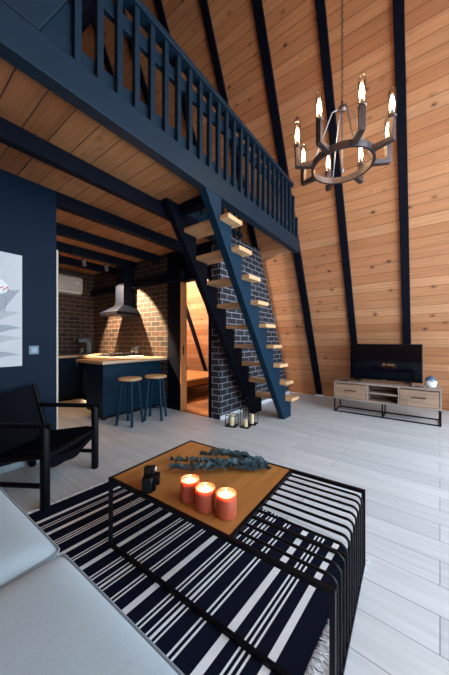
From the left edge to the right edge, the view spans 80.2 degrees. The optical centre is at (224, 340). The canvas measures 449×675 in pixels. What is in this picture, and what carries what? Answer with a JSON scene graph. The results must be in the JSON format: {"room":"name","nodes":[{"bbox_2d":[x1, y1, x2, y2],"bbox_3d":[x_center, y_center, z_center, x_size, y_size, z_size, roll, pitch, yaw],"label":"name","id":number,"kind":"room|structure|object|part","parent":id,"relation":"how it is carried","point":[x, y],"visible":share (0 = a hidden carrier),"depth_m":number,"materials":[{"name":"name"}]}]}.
{"room":"living room","nodes":[
{"label":"living room","id":0,"kind":"room"},
{"bbox_2d":[0,169,55,466],"bbox_3d":[-2.496,-0.185,1.964,0.090,2.810,2.240,0,0,37],"label":"wall","id":1,"kind":"structure","parent":0,"point":[27,207],"depth_m":2.66,"materials":[{"name":"paint"}]},
{"bbox_2d":[0,251,21,366],"bbox_3d":[-2.157,-0.290,2.304,0.041,1.060,0.670,0,0,37],"label":"picture","id":2,"kind":"object","parent":1,"relation":"attached to","point":[10,264],"visible":1,"depth_m":2.49},
{"bbox_2d":[0,279,21,356],"bbox_3d":[-2.126,-0.220,2.316,0.005,0.800,0.607,0,0,37],"label":"print","id":3,"kind":"object","parent":2,"relation":"attached to","point":[10,289],"depth_m":2.49},
{"bbox_2d":[0,460,39,473],"bbox_3d":[-2.409,1.190,1.993,0.014,0.060,2.090,0,0,37],"label":"baseboard","id":4,"kind":"structure","parent":1,"relation":"attached to","point":[16,465],"depth_m":2.53,"materials":[{"name":"wood"}]},
{"bbox_2d":[29,346,38,353],"bbox_3d":[-1.905,0.090,2.664,0.013,0.086,0.086,0,0,37],"label":"light switch","id":5,"kind":"object","parent":1,"relation":"attached to","point":[32,349],"visible":1,"depth_m":2.66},
{"bbox_2d":[56,250,57,429],"bbox_3d":[-1.817,0.126,2.866,0.100,2.188,0.017,0,0,37],"label":"trim","id":6,"kind":"structure","parent":1,"relation":"attached to","point":[56,250],"depth_m":2.83,"materials":[{"name":"wood"}]},
{"bbox_2d":[58,268,93,354],"bbox_3d":[-3.782,-0.185,5.627,0.049,2.810,2.050,0,0,37],"label":"wall","id":7,"kind":"structure","parent":0,"point":[75,313],"depth_m":6.09,"materials":[{"name":"brown brick"}]},
{"bbox_2d":[58,273,82,295],"bbox_3d":[-3.549,-1.240,5.696,0.240,0.400,0.920,0,0,37],"label":"air conditioner","id":8,"kind":"object","parent":7,"relation":"attached to","point":[67,284],"visible":0.52,"depth_m":5.80,"materials":[{"name":"white plastic"}]},
{"bbox_2d":[94,254,166,407],"bbox_3d":[-2.075,-0.185,5.702,2.690,2.810,0.120,0,0,37],"label":"wall","id":9,"kind":"structure","parent":0,"point":[145,334],"depth_m":5.33,"materials":[{"name":"brown brick"}]},
{"bbox_2d":[100,266,139,317],"bbox_3d":[-2.087,-1.037,5.320,0.620,1.086,0.505,0,0,37],"label":"range hood","id":10,"kind":"object","parent":9,"relation":"attached to","point":[125,306],"visible":0.86,"depth_m":5.29,"materials":[{"name":"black metal"}]},
{"bbox_2d":[91,270,183,296],"bbox_3d":[-1.941,-1.125,5.468,3.075,0.150,0.088,0,0,37],"label":"beam","id":11,"kind":"structure","parent":9,"relation":"attached to","point":[175,276],"depth_m":5.04,"materials":[{"name":"wood"}]},
{"bbox_2d":[0,57,262,274],"bbox_3d":[-1.798,-1.630,4.490,4.590,0.080,4.502,0,0,37],"label":"ceiling","id":12,"kind":"structure","parent":0,"point":[26,103],"depth_m":2.42,"materials":[{"name":"brown wood"}]},
{"bbox_2d":[58,255,115,274],"bbox_3d":[-3.074,-1.520,4.964,0.080,0.140,2.260,0,0,37],"label":"joist","id":13,"kind":"object","parent":12,"relation":"attached to","point":[64,260],"visible":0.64,"depth_m":5.32,"materials":[{"name":"wood"}]},
{"bbox_2d":[56,241,136,269],"bbox_3d":[-2.490,-1.520,4.525,0.080,0.140,2.260,0,0,37],"label":"joist","id":14,"kind":"object","parent":12,"relation":"attached to","point":[60,246],"visible":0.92,"depth_m":4.70,"materials":[{"name":"wood"}]},
{"bbox_2d":[72,252,122,270],"bbox_3d":[-2.246,-1.362,4.754,0.116,0.175,0.900,0,0,37],"label":"track light","id":15,"kind":"object","parent":14,"relation":"attached to","point":[73,253],"visible":1,"depth_m":4.66,"materials":[{"name":"black metal"}]},
{"bbox_2d":[56,223,159,263],"bbox_3d":[-1.915,-1.520,4.092,0.080,0.140,2.260,0,0,37],"label":"joist","id":16,"kind":"object","parent":12,"relation":"attached to","point":[65,231],"visible":0.56,"depth_m":4.11,"materials":[{"name":"wood"}]},
{"bbox_2d":[0,117,217,243],"bbox_3d":[-0.856,-1.520,2.921,0.080,0.140,2.840,0,0,37],"label":"joist","id":17,"kind":"object","parent":12,"relation":"attached to","point":[12,135],"visible":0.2,"depth_m":2.31,"materials":[{"name":"wood"}]},
{"bbox_2d":[56,191,182,253],"bbox_3d":[-1.204,-1.520,3.683,0.100,0.140,2.060,0,0,37],"label":"joist","id":18,"kind":"object","parent":12,"relation":"attached to","point":[65,203],"visible":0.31,"depth_m":3.35,"materials":[{"name":"wood"}]},
{"bbox_2d":[0,0,299,253],"bbox_3d":[-0.011,-1.645,2.964,0.100,0.220,4.255,0,0,37],"label":"beam","id":19,"kind":"structure","parent":12,"relation":"attached to","point":[23,46],"depth_m":1.86,"materials":[{"name":"blue paint"}]},
{"bbox_2d":[41,0,297,237],"bbox_3d":[0.102,-2.183,3.114,0.110,0.855,3.980,0,0,37],"label":"loft railing","id":20,"kind":"object","parent":19,"relation":"on","point":[58,30],"visible":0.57,"depth_m":2.39,"materials":[{"name":"blue paint"}]},
{"bbox_3d":[-1.055,-1.952,1.625,0.036,0.375,0.210,0,0,37],"label":"panel","id":21,"kind":"part","parent":20,"relation":"part of","materials":[{"name":"blue paint"}]},
{"bbox_3d":[0.088,-2.395,3.145,0.040,0.110,3.444,0,0,37],"label":"rail","id":22,"kind":"part","parent":20,"relation":"part of","materials":[{"name":"blue paint"}]},
{"bbox_3d":[0.120,-2.583,3.138,0.110,0.055,3.286,0,0,37],"label":"handrail","id":23,"kind":"part","parent":20,"relation":"part of","materials":[{"name":"blue paint"}]},
{"bbox_2d":[179,195,204,215],"bbox_3d":[-0.326,-1.575,2.998,0.440,0.190,0.080,0,0,37],"label":"joist","id":24,"kind":"object","parent":12,"relation":"attached to","point":[195,204],"depth_m":3.00,"materials":[{"name":"wood"}]},
{"bbox_2d":[196,205,242,238],"bbox_3d":[-0.245,-2.095,3.750,0.070,0.850,1.800,0,0,37],"label":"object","id":25,"kind":"object","parent":12,"relation":"on","point":[238,233],"visible":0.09,"depth_m":4.22,"materials":[{"name":"blue paint"}]},
{"bbox_2d":[167,241,211,417],"bbox_3d":[-0.584,-0.185,4.581,1.040,2.810,0.120,0,0,37],"label":"wall","id":26,"kind":"structure","parent":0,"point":[176,261],"depth_m":4.70,"materials":[{"name":"paint"}]},
{"bbox_2d":[180,282,186,410],"bbox_3d":[-0.720,0.095,4.689,0.025,2.250,0.139,0,0,37],"label":"door","id":27,"kind":"structure","parent":26,"relation":"attached to","point":[183,286],"depth_m":4.68,"materials":[{"name":"orange wood"}]},
{"bbox_2d":[0,385,448,674],"bbox_3d":[-0.303,1.278,3.366,8.330,0.124,7.116,0,0,37],"label":"floor","id":28,"kind":"structure","parent":0,"point":[401,626],"depth_m":2.37,"materials":[{"name":"grey laminate"}]},
{"bbox_2d":[0,383,100,509],"bbox_3d":[-1.580,0.817,2.270,0.730,0.806,0.691,0,0,4],"label":"armchair","id":29,"kind":"object","parent":28,"relation":"on","point":[26,434],"visible":1,"depth_m":2.34,"materials":[{"name":"black wood"}]},
{"bbox_3d":[-1.619,0.880,1.958,0.638,0.114,0.036,0,0,4],"label":"seat rail","id":30,"kind":"part","parent":29,"relation":"part of","materials":[{"name":"black wood"}]},
{"bbox_3d":[-1.609,0.620,1.958,0.714,0.042,0.042,0,0,4],"label":"armrest","id":31,"kind":"part","parent":29,"relation":"part of","materials":[{"name":"black wood"}]},
{"bbox_3d":[-1.876,0.925,2.605,0.064,0.590,0.062,0,0,37],"label":"leg","id":32,"kind":"part","parent":29,"relation":"part of","materials":[{"name":"black wood"}]},
{"bbox_3d":[-1.798,0.640,2.600,0.163,0.451,0.039,0,0,4],"label":"post","id":33,"kind":"part","parent":29,"relation":"part of","materials":[{"name":"black wood"}]},
{"bbox_3d":[-1.303,0.920,1.936,0.064,0.600,0.062,0,0,37],"label":"leg","id":34,"kind":"part","parent":29,"relation":"part of","materials":[{"name":"black wood"}]},
{"bbox_3d":[-1.589,0.896,2.271,0.633,0.159,0.650,0,0,5],"label":"sling seat","id":35,"kind":"part","parent":29,"relation":"part of","materials":[{"name":"black leather"}]},
{"bbox_3d":[-1.550,0.620,2.582,0.714,0.042,0.042,0,0,4],"label":"armrest","id":36,"kind":"part","parent":29,"relation":"part of","materials":[{"name":"black wood"}]},
{"bbox_3d":[-1.274,0.850,2.248,0.036,0.034,0.627,0,0,5],"label":"rail","id":37,"kind":"part","parent":29,"relation":"part of","materials":[{"name":"black wood"}]},
{"bbox_3d":[-1.244,0.920,2.561,0.064,0.600,0.062,0,0,37],"label":"leg","id":38,"kind":"part","parent":29,"relation":"part of","materials":[{"name":"black wood"}]},
{"bbox_2d":[58,357,82,401],"bbox_3d":[-3.507,0.780,5.452,0.601,0.880,2.000,0,0,37],"label":"base cabinet","id":39,"kind":"object","parent":28,"relation":"on","point":[68,368],"visible":0.19,"depth_m":5.44,"materials":[{"name":"blue wood"}]},
{"bbox_2d":[58,353,166,364],"bbox_3d":[-2.672,0.318,4.823,2.688,0.045,1.998,0,0,37],"label":"countertop","id":40,"kind":"structure","parent":39,"relation":"on","point":[102,360],"depth_m":4.50,"materials":[{"name":"brown wood"}]},
{"bbox_2d":[75,338,91,354],"bbox_3d":[-3.133,0.115,5.911,0.318,0.360,0.220,0,0,-33],"label":"coffee maker","id":41,"kind":"object","parent":40,"relation":"on","point":[88,341],"visible":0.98,"depth_m":5.86,"materials":[{"name":"black plastic"}]},
{"bbox_2d":[95,352,133,356],"bbox_3d":[-2.196,0.267,5.317,0.580,0.055,0.500,0,0,37],"label":"gas cooktop","id":42,"kind":"object","parent":40,"relation":"in","point":[117,354],"visible":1,"depth_m":5.20,"materials":[{"name":"black metal"}]},
{"bbox_3d":[-2.196,0.289,5.317,0.580,0.012,0.500,0,0,37],"label":"plate","id":43,"kind":"part","parent":42,"relation":"part of","materials":[{"name":"black metal"}]},
{"bbox_2d":[80,358,90,398],"bbox_3d":[-2.332,0.780,5.428,1.348,0.880,0.626,0,0,37],"label":"base cabinet","id":44,"kind":"object","parent":28,"relation":"on","point":[82,365],"visible":0.15,"depth_m":5.53,"materials":[{"name":"blue wood"}]},
{"bbox_2d":[0,487,184,674],"bbox_3d":[-0.745,0.930,0.445,2.130,0.460,1.051,0,0,36],"label":"sofa","id":45,"kind":"object","parent":28,"relation":"on","point":[55,619],"visible":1,"depth_m":0.71,"materials":[{"name":"grey fabric"}]},
{"bbox_2d":[0,490,58,584],"bbox_3d":[-1.163,0.837,0.921,0.835,0.225,0.770,0,0,36],"label":"seat cushion","id":46,"kind":"object","parent":45,"relation":"on","point":[25,547],"depth_m":0.98,"materials":[{"name":"grey fabric"}]},
{"bbox_2d":[0,557,177,674],"bbox_3d":[-0.473,0.837,0.420,0.860,0.225,0.770,0,0,36],"label":"seat cushion","id":47,"kind":"object","parent":45,"relation":"on","point":[55,620],"depth_m":0.68,"materials":[{"name":"grey fabric"}]},
{"bbox_2d":[86,360,160,420],"bbox_3d":[-1.730,0.780,4.673,0.518,0.880,1.110,0,0,37],"label":"base cabinet","id":48,"kind":"object","parent":28,"relation":"on","point":[102,383],"visible":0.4,"depth_m":4.30,"materials":[{"name":"teal paint"}]},
{"bbox_3d":[-2.059,0.730,4.238,0.515,0.780,0.020,0,0,37],"label":"panel","id":49,"kind":"part","parent":48,"relation":"part of","materials":[{"name":"teal paint"}]},
{"bbox_2d":[115,376,143,427],"bbox_3d":[-1.391,0.879,3.924,0.340,0.686,0.340,0,0,17],"label":"bar stool","id":50,"kind":"object","parent":28,"relation":"on","point":[129,380],"visible":1,"depth_m":3.85,"materials":[{"name":"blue wood"}]},
{"bbox_3d":[-1.523,0.897,3.854,0.109,0.649,0.041,0,0,-26],"label":"leg","id":51,"kind":"part","parent":50,"relation":"part of","materials":[{"name":"teal paint"}]},
{"bbox_3d":[-1.462,0.897,4.055,0.041,0.649,0.109,0,0,-30],"label":"leg","id":52,"kind":"part","parent":50,"relation":"part of","materials":[{"name":"teal paint"}]},
{"bbox_3d":[-1.391,0.555,3.924,0.340,0.039,0.340,0,0,17],"label":"seat","id":53,"kind":"part","parent":50,"relation":"part of","materials":[{"name":"brown wood"}]},
{"bbox_3d":[-1.320,0.897,3.793,0.041,0.649,0.109,0,0,-30],"label":"leg","id":54,"kind":"part","parent":50,"relation":"part of","materials":[{"name":"teal paint"}]},
{"bbox_3d":[-1.259,0.897,3.993,0.109,0.649,0.041,0,0,-26],"label":"leg","id":55,"kind":"part","parent":50,"relation":"part of","materials":[{"name":"teal paint"}]},
{"bbox_2d":[144,374,166,420],"bbox_3d":[-1.084,0.879,4.199,0.340,0.686,0.340,0,0,2],"label":"bar stool","id":56,"kind":"object","parent":28,"relation":"on","point":[153,377],"visible":1,"depth_m":4.10,"materials":[{"name":"teal paint"}]},
{"bbox_3d":[-1.193,0.897,4.098,0.109,0.649,0.041,0,0,-41],"label":"leg","id":57,"kind":"part","parent":56,"relation":"part of","materials":[{"name":"teal paint"}]},
{"bbox_3d":[-1.186,0.897,4.308,0.041,0.649,0.109,0,0,-45],"label":"leg","id":58,"kind":"part","parent":56,"relation":"part of","materials":[{"name":"teal paint"}]},
{"bbox_3d":[-1.084,0.555,4.199,0.340,0.039,0.340,0,0,2],"label":"seat","id":59,"kind":"part","parent":56,"relation":"part of","materials":[{"name":"brown wood"}]},
{"bbox_3d":[-0.981,0.897,4.091,0.041,0.649,0.109,0,0,-45],"label":"leg","id":60,"kind":"part","parent":56,"relation":"part of","materials":[{"name":"teal paint"}]},
{"bbox_3d":[-0.974,0.897,4.300,0.109,0.649,0.041,0,0,-41],"label":"leg","id":61,"kind":"part","parent":56,"relation":"part of","materials":[{"name":"teal paint"}]},
{"bbox_2d":[187,370,207,388],"bbox_3d":[-1.234,1.010,6.495,2.020,0.420,1.820,0,0,37],"label":"bed","id":62,"kind":"object","parent":28,"relation":"on","point":[195,378],"visible":0.06,"depth_m":5.87,"materials":[{"name":"orange wood"}]},
{"bbox_3d":[-1.242,0.950,6.502,2.000,0.060,1.800,0,0,37],"label":"frame","id":63,"kind":"part","parent":62,"relation":"part of","materials":[{"name":"black wood"}]},
{"bbox_2d":[26,480,371,674],"bbox_3d":[-0.388,1.211,1.563,1.959,0.018,1.479,0,0,40],"label":"striped rug","id":64,"kind":"object","parent":28,"relation":"on","point":[284,617],"visible":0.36,"depth_m":1.35,"materials":[{"name":"fabric"}]},
{"bbox_2d":[108,440,365,674],"bbox_3d":[0.040,1.008,1.509,1.264,0.407,0.720,0,0,35],"label":"coffee table","id":65,"kind":"object","parent":64,"relation":"on","point":[254,489],"visible":0.97,"depth_m":1.27,"materials":[{"name":"black metal"}]},
{"bbox_3d":[-0.672,1.018,1.575,0.018,0.389,0.018,0,0,35],"label":"leg","id":66,"kind":"part","parent":65,"relation":"part of","materials":[{"name":"black metal"}]},
{"bbox_2d":[142,465,160,493],"bbox_3d":[-0.401,0.748,1.471,0.087,0.114,0.139,0,0,-7],"label":"camera","id":67,"kind":"object","parent":65,"relation":"on","point":[151,478],"visible":1,"depth_m":1.42,"materials":[{"name":"black plastic"}]},
{"bbox_2d":[180,474,198,503],"bbox_3d":[-0.177,0.745,1.365,0.096,0.120,0.096,0,0,37],"label":"jar candle","id":68,"kind":"object","parent":65,"relation":"on","point":[188,482],"visible":0.95,"depth_m":1.33,"materials":[{"name":"brown wax"}]},
{"bbox_2d":[195,482,214,513],"bbox_3d":[-0.092,0.745,1.285,0.096,0.120,0.096,0,0,37],"label":"jar candle","id":69,"kind":"object","parent":65,"relation":"on","point":[204,491],"visible":1,"depth_m":1.25,"materials":[{"name":"brown wax"}]},
{"bbox_2d":[169,458,253,470],"bbox_3d":[-0.075,0.761,1.643,0.536,0.062,0.106,0,0,-6],"label":"eucalyptus sprig","id":70,"kind":"object","parent":65,"relation":"on","point":[205,466],"visible":0.97,"depth_m":1.63,"materials":[{"name":"green plant"}]},
{"bbox_2d":[168,455,270,470],"bbox_3d":[-0.040,0.762,1.687,0.662,0.060,0.104,0,0,6],"label":"eucalyptus sprig","id":71,"kind":"object","parent":65,"relation":"on","point":[246,461],"visible":0.84,"depth_m":1.68,"materials":[{"name":"green plant"}]},
{"bbox_2d":[216,487,236,520],"bbox_3d":[0.008,0.745,1.239,0.096,0.120,0.096,0,0,37],"label":"jar candle","id":72,"kind":"object","parent":65,"relation":"on","point":[226,497],"visible":1,"depth_m":1.20,"materials":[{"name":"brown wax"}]},
{"bbox_2d":[198,448,266,461],"bbox_3d":[0.052,0.757,1.769,0.466,0.070,0.093,0,0,17],"label":"eucalyptus sprig","id":73,"kind":"object","parent":65,"relation":"on","point":[236,453],"visible":0.81,"depth_m":1.76,"materials":[{"name":"green plant"}]},
{"bbox_3d":[0.040,0.814,1.509,1.264,0.018,0.720,0,0,35],"label":"frame","id":74,"kind":"part","parent":65,"relation":"part of","materials":[{"name":"black metal"}]},
{"bbox_3d":[0.047,1.203,1.504,1.246,0.018,0.720,0,0,35],"label":"frame","id":75,"kind":"part","parent":65,"relation":"part of","materials":[{"name":"black metal"}]},
{"bbox_3d":[0.352,1.018,0.866,0.018,0.389,0.018,0,0,35],"label":"leg","id":76,"kind":"part","parent":65,"relation":"part of","materials":[{"name":"black metal"}]},
{"bbox_3d":[0.752,1.018,1.442,0.018,0.389,0.018,0,0,35],"label":"leg","id":77,"kind":"part","parent":65,"relation":"part of","materials":[{"name":"black metal"}]},
{"bbox_2d":[161,187,298,418],"bbox_3d":[0.237,-0.184,3.665,0.755,2.809,2.206,0,0,37],"label":"staircase","id":78,"kind":"structure","parent":28,"relation":"on","point":[221,226],"depth_m":3.43,"materials":[{"name":"teal paint"}]},
{"bbox_2d":[225,413,238,427],"bbox_3d":[0.107,1.133,3.836,0.150,0.174,0.150,0,0,22],"label":"candle lantern","id":79,"kind":"object","parent":28,"relation":"on","point":[231,416],"visible":1,"depth_m":3.81,"materials":[{"name":"black metal"}]},
{"bbox_2d":[229,414,233,425],"bbox_3d":[0.107,1.131,3.836,0.072,0.153,0.072,0,0,22],"label":"pillar candle","id":80,"kind":"object","parent":79,"relation":"on","point":[231,419],"depth_m":3.81,"materials":[{"name":"beige wax"}]},
{"bbox_2d":[240,407,250,428],"bbox_3d":[0.301,1.088,3.778,0.125,0.264,0.125,0,0,27],"label":"candle lantern","id":81,"kind":"object","parent":28,"relation":"on","point":[245,425],"visible":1,"depth_m":3.75,"materials":[{"name":"black metal"}]},
{"bbox_2d":[243,418,247,426],"bbox_3d":[0.301,1.157,3.778,0.068,0.103,0.068,0,0,27],"label":"pillar candle","id":82,"kind":"object","parent":81,"relation":"on","point":[245,421],"depth_m":3.75,"materials":[{"name":"beige wax"}]},
{"bbox_2d":[245,396,257,425],"bbox_3d":[0.401,1.028,3.928,0.150,0.384,0.150,0,0,25],"label":"candle lantern","id":83,"kind":"object","parent":28,"relation":"on","point":[251,417],"visible":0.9,"depth_m":3.90,"materials":[{"name":"black metal"}]},
{"bbox_2d":[249,413,253,423],"bbox_3d":[0.401,1.141,3.928,0.068,0.133,0.068,0,0,25],"label":"pillar candle","id":84,"kind":"object","parent":83,"relation":"on","point":[251,416],"depth_m":3.90,"materials":[{"name":"beige wax"}]},
{"bbox_2d":[334,378,441,426],"bbox_3d":[2.602,0.956,4.359,1.460,0.526,0.434,0,0,37],"label":"tv stand","id":85,"kind":"object","parent":28,"relation":"on","point":[389,393],"visible":0.97,"depth_m":4.28,"materials":[{"name":"brown wood"}]},
{"bbox_3d":[2.038,1.107,4.804,0.020,0.224,0.396,0,0,37],"label":"leg frame","id":86,"kind":"part","parent":85,"relation":"part of","materials":[{"name":"black metal"}]},
{"bbox_3d":[2.220,0.849,4.629,0.465,0.232,0.342,0,0,37],"label":"drawer","id":87,"kind":"part","parent":85,"relation":"part of","materials":[{"name":"brown wood"}]},
{"bbox_2d":[368,389,397,396],"bbox_3d":[2.612,0.845,4.372,0.410,0.020,0.378,0,0,37],"label":"shelf","id":88,"kind":"object","parent":85,"relation":"attached to","point":[389,392],"depth_m":4.34,"materials":[{"name":"grey wood"}]},
{"bbox_3d":[2.612,1.107,4.373,0.020,0.224,0.396,0,0,37],"label":"leg frame","id":89,"kind":"part","parent":85,"relation":"part of","materials":[{"name":"black metal"}]},
{"bbox_2d":[350,344,422,385],"bbox_3d":[2.613,0.371,4.366,1.016,0.645,0.226,0,0,37],"label":"television","id":90,"kind":"object","parent":85,"relation":"on","point":[384,362],"visible":0.99,"depth_m":4.32,"materials":[{"name":"black plastic"}]},
{"bbox_2d":[411,384,425,387],"bbox_3d":[2.934,0.679,4.036,0.170,0.028,0.142,0,0,33],"label":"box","id":91,"kind":"object","parent":85,"relation":"on","point":[412,385],"visible":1,"depth_m":3.98,"materials":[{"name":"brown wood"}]},
{"bbox_3d":[2.967,0.849,4.067,0.465,0.232,0.342,0,0,37],"label":"drawer","id":92,"kind":"part","parent":85,"relation":"part of","materials":[{"name":"brown wood"}]},
{"bbox_2d":[424,375,436,387],"bbox_3d":[3.109,0.607,4.018,0.156,0.173,0.156,0,0,37],"label":"vase","id":93,"kind":"object","parent":85,"relation":"on","point":[430,381],"visible":0.99,"depth_m":3.97,"materials":[{"name":"ceramic"}]},
{"bbox_3d":[3.186,1.107,3.941,0.020,0.224,0.396,0,0,37],"label":"leg frame","id":94,"kind":"part","parent":85,"relation":"part of","materials":[{"name":"black metal"}]},
{"bbox_2d":[212,235,288,419],"bbox_3d":[0.659,-0.260,5.228,0.170,2.960,2.650,0,0,37],"label":"wall","id":95,"kind":"structure","parent":0,"point":[227,397],"depth_m":4.48,"materials":[{"name":"brick"}]},
{"bbox_2d":[220,391,289,419],"bbox_3d":[0.727,1.190,5.165,0.014,0.060,2.630,0,0,37],"label":"baseboard","id":96,"kind":"structure","parent":95,"relation":"attached to","point":[287,392],"depth_m":4.53,"materials":[{"name":"white paint"}]},
{"bbox_2d":[82,0,448,410],"bbox_3d":[0.796,-2.615,4.828,8.330,7.670,3.658,0,0,37],"label":"wall","id":97,"kind":"structure","parent":0,"point":[372,205],"depth_m":4.11,"materials":[{"name":"brown wood"}]},
{"bbox_2d":[92,19,207,371],"bbox_3d":[-1.500,-2.609,6.491,0.110,7.598,3.554,0,0,37],"label":"rafter","id":98,"kind":"object","parent":97,"relation":"attached to","point":[106,58],"visible":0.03,"depth_m":7.22,"materials":[{"name":"wood"}]},
{"bbox_2d":[123,7,207,313],"bbox_3d":[-0.893,-2.609,6.034,0.110,7.598,3.554,0,0,37],"label":"rafter","id":99,"kind":"object","parent":97,"relation":"attached to","point":[143,85],"visible":0.02,"depth_m":5.10,"materials":[{"name":"wood"}]},
{"bbox_2d":[154,0,196,146],"bbox_3d":[-0.237,-2.609,5.542,0.110,7.598,3.554,0,0,37],"label":"rafter","id":100,"kind":"object","parent":97,"relation":"attached to","point":[158,3],"visible":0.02,"depth_m":4.49,"materials":[{"name":"wood"}]},
{"bbox_2d":[188,212,208,221],"bbox_3d":[-0.262,-1.640,3.631,0.014,0.100,1.010,0,0,37],"label":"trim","id":101,"kind":"structure","parent":97,"relation":"attached to","point":[199,217],"depth_m":3.51,"materials":[{"name":"blue paint"}]},
{"bbox_2d":[199,0,258,248],"bbox_3d":[0.418,-2.609,5.049,0.110,7.598,3.554,0,0,37],"label":"rafter","id":102,"kind":"object","parent":97,"relation":"attached to","point":[204,6],"visible":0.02,"depth_m":4.30,"materials":[{"name":"wood"}]},
{"bbox_2d":[252,0,322,394],"bbox_3d":[1.074,-2.609,4.556,0.130,7.598,3.554,0,0,37],"label":"rafter","id":103,"kind":"object","parent":97,"relation":"attached to","point":[258,11],"visible":0.87,"depth_m":4.26,"materials":[{"name":"wood"}]},
{"bbox_2d":[315,0,358,379],"bbox_3d":[1.721,-2.609,4.069,0.110,7.598,3.554,0,0,37],"label":"rafter","id":104,"kind":"object","parent":97,"relation":"attached to","point":[320,5],"visible":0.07,"depth_m":3.97,"materials":[{"name":"wood"}]},
{"bbox_2d":[294,0,396,190],"bbox_3d":[1.068,-3.763,2.419,0.804,4.475,0.804,0,0,26],"label":"chandelier","id":105,"kind":"object","parent":97,"relation":"hanging from","point":[356,141],"visible":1,"depth_m":2.37,"materials":[{"name":"metal"}]},
{"bbox_3d":[0.669,-1.895,2.446,0.040,0.130,0.040,0,0,37],"label":"bulb","id":106,"kind":"part","parent":105,"relation":"part of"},
{"bbox_3d":[0.805,-1.895,2.720,0.040,0.130,0.040,0,0,37],"label":"bulb","id":107,"kind":"part","parent":105,"relation":"part of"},
{"bbox_3d":[0.725,-1.677,2.442,0.157,0.187,0.044,0,0,4],"label":"arm","id":108,"kind":"part","parent":105,"relation":"part of"},
{"bbox_3d":[0.842,-1.677,2.678,0.044,0.187,0.157,0,0,-41],"label":"arm","id":109,"kind":"part","parent":105,"relation":"part of"},
{"bbox_3d":[0.766,-1.895,2.156,0.040,0.130,0.040,0,0,37],"label":"bulb","id":110,"kind":"part","parent":105,"relation":"part of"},
{"bbox_3d":[0.809,-1.677,2.193,0.157,0.187,0.044,0,0,-41],"label":"arm","id":111,"kind":"part","parent":105,"relation":"part of"},
{"bbox_3d":[0.924,-1.871,2.429,0.233,0.479,0.012,0,0,4],"label":"stay rod","id":112,"kind":"part","parent":105,"relation":"part of","materials":[{"name":"metal"}]},
{"bbox_3d":[1.095,-1.895,2.818,0.040,0.130,0.040,0,0,37],"label":"bulb","id":113,"kind":"part","parent":105,"relation":"part of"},
{"bbox_3d":[1.092,-1.677,2.761,0.044,0.187,0.157,0,0,4],"label":"arm","id":114,"kind":"part","parent":105,"relation":"part of"},
{"bbox_3d":[1.078,-1.871,2.562,0.012,0.479,0.233,0,0,4],"label":"stay rod","id":115,"kind":"part","parent":105,"relation":"part of","materials":[{"name":"metal"}]},
{"bbox_3d":[1.068,-1.815,2.419,0.014,0.520,0.013,0,0,37],"label":"rod","id":116,"kind":"part","parent":105,"relation":"part of","materials":[{"name":"metal"}]},
{"bbox_3d":[1.068,-4.082,2.419,0.018,3.824,0.018,0,0,-8],"label":"chain","id":117,"kind":"part","parent":105,"relation":"part of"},
{"bbox_3d":[1.058,-1.871,2.275,0.012,0.479,0.233,0,0,4],"label":"stay rod","id":118,"kind":"part","parent":105,"relation":"part of","materials":[{"name":"metal"}]},
{"bbox_3d":[1.212,-1.871,2.409,0.233,0.479,0.012,0,0,4],"label":"stay rod","id":119,"kind":"part","parent":105,"relation":"part of","materials":[{"name":"metal"}]},
{"bbox_3d":[1.327,-1.677,2.644,0.157,0.187,0.044,0,0,-41],"label":"arm","id":120,"kind":"part","parent":105,"relation":"part of"},
{"bbox_3d":[1.044,-1.677,2.076,0.044,0.187,0.157,0,0,4],"label":"arm","id":121,"kind":"part","parent":105,"relation":"part of"},
{"bbox_3d":[1.370,-1.895,2.681,0.040,0.130,0.040,0,0,37],"label":"bulb","id":122,"kind":"part","parent":105,"relation":"part of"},
{"bbox_3d":[1.040,-1.895,2.020,0.040,0.130,0.040,0,0,37],"label":"bulb","id":123,"kind":"part","parent":105,"relation":"part of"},
{"bbox_3d":[1.411,-1.677,2.395,0.157,0.187,0.044,0,0,4],"label":"arm","id":124,"kind":"part","parent":105,"relation":"part of"},
{"bbox_3d":[1.294,-1.677,2.160,0.044,0.187,0.157,0,0,-41],"label":"arm","id":125,"kind":"part","parent":105,"relation":"part of"},
{"bbox_3d":[1.467,-1.895,2.391,0.040,0.130,0.040,0,0,37],"label":"bulb","id":126,"kind":"part","parent":105,"relation":"part of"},
{"bbox_3d":[1.331,-1.895,2.117,0.040,0.130,0.040,0,0,37],"label":"bulb","id":127,"kind":"part","parent":105,"relation":"part of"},
{"bbox_2d":[393,0,410,383],"bbox_3d":[2.382,-2.609,3.572,0.110,7.598,3.554,0,0,37],"label":"rafter","id":128,"kind":"object","parent":97,"relation":"attached to","point":[398,5],"visible":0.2,"depth_m":3.57,"materials":[{"name":"wood"}]},
{"bbox_3d":[-1.402,-2.615,1.904,8.330,7.670,3.658,0,0,37],"label":"wall","id":129,"kind":"structure","parent":0,"visible":0},
{"bbox_2d":[2,0,70,31],"bbox_3d":[-0.549,-4.084,2.248,0.100,4.648,2.255,0,0,37],"label":"wall panel","id":130,"kind":"object","parent":129,"relation":"attached to","point":[38,13],"visible":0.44,"depth_m":1.50,"materials":[{"name":"blue paint"}]},
{"bbox_2d":[69,0,91,26],"bbox_3d":[-1.288,-4.044,2.780,0.100,4.728,2.292,0,0,37],"label":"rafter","id":131,"kind":"object","parent":129,"relation":"attached to","point":[85,3],"visible":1,"depth_m":2.60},
{"bbox_2d":[71,3,94,38],"bbox_3d":[-2.344,-2.609,2.740,0.100,7.598,3.627,0,0,37],"label":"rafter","id":132,"kind":"object","parent":129,"relation":"attached to","point":[88,13],"visible":0.02,"depth_m":3.44,"materials":[{"name":"wood"}]},
{"bbox_2d":[71,12,94,41],"bbox_3d":[-2.999,-2.609,3.232,0.100,7.598,3.627,0,0,37],"label":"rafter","id":133,"kind":"object","parent":129,"relation":"attached to","point":[90,20],"visible":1,"depth_m":4.25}
]}

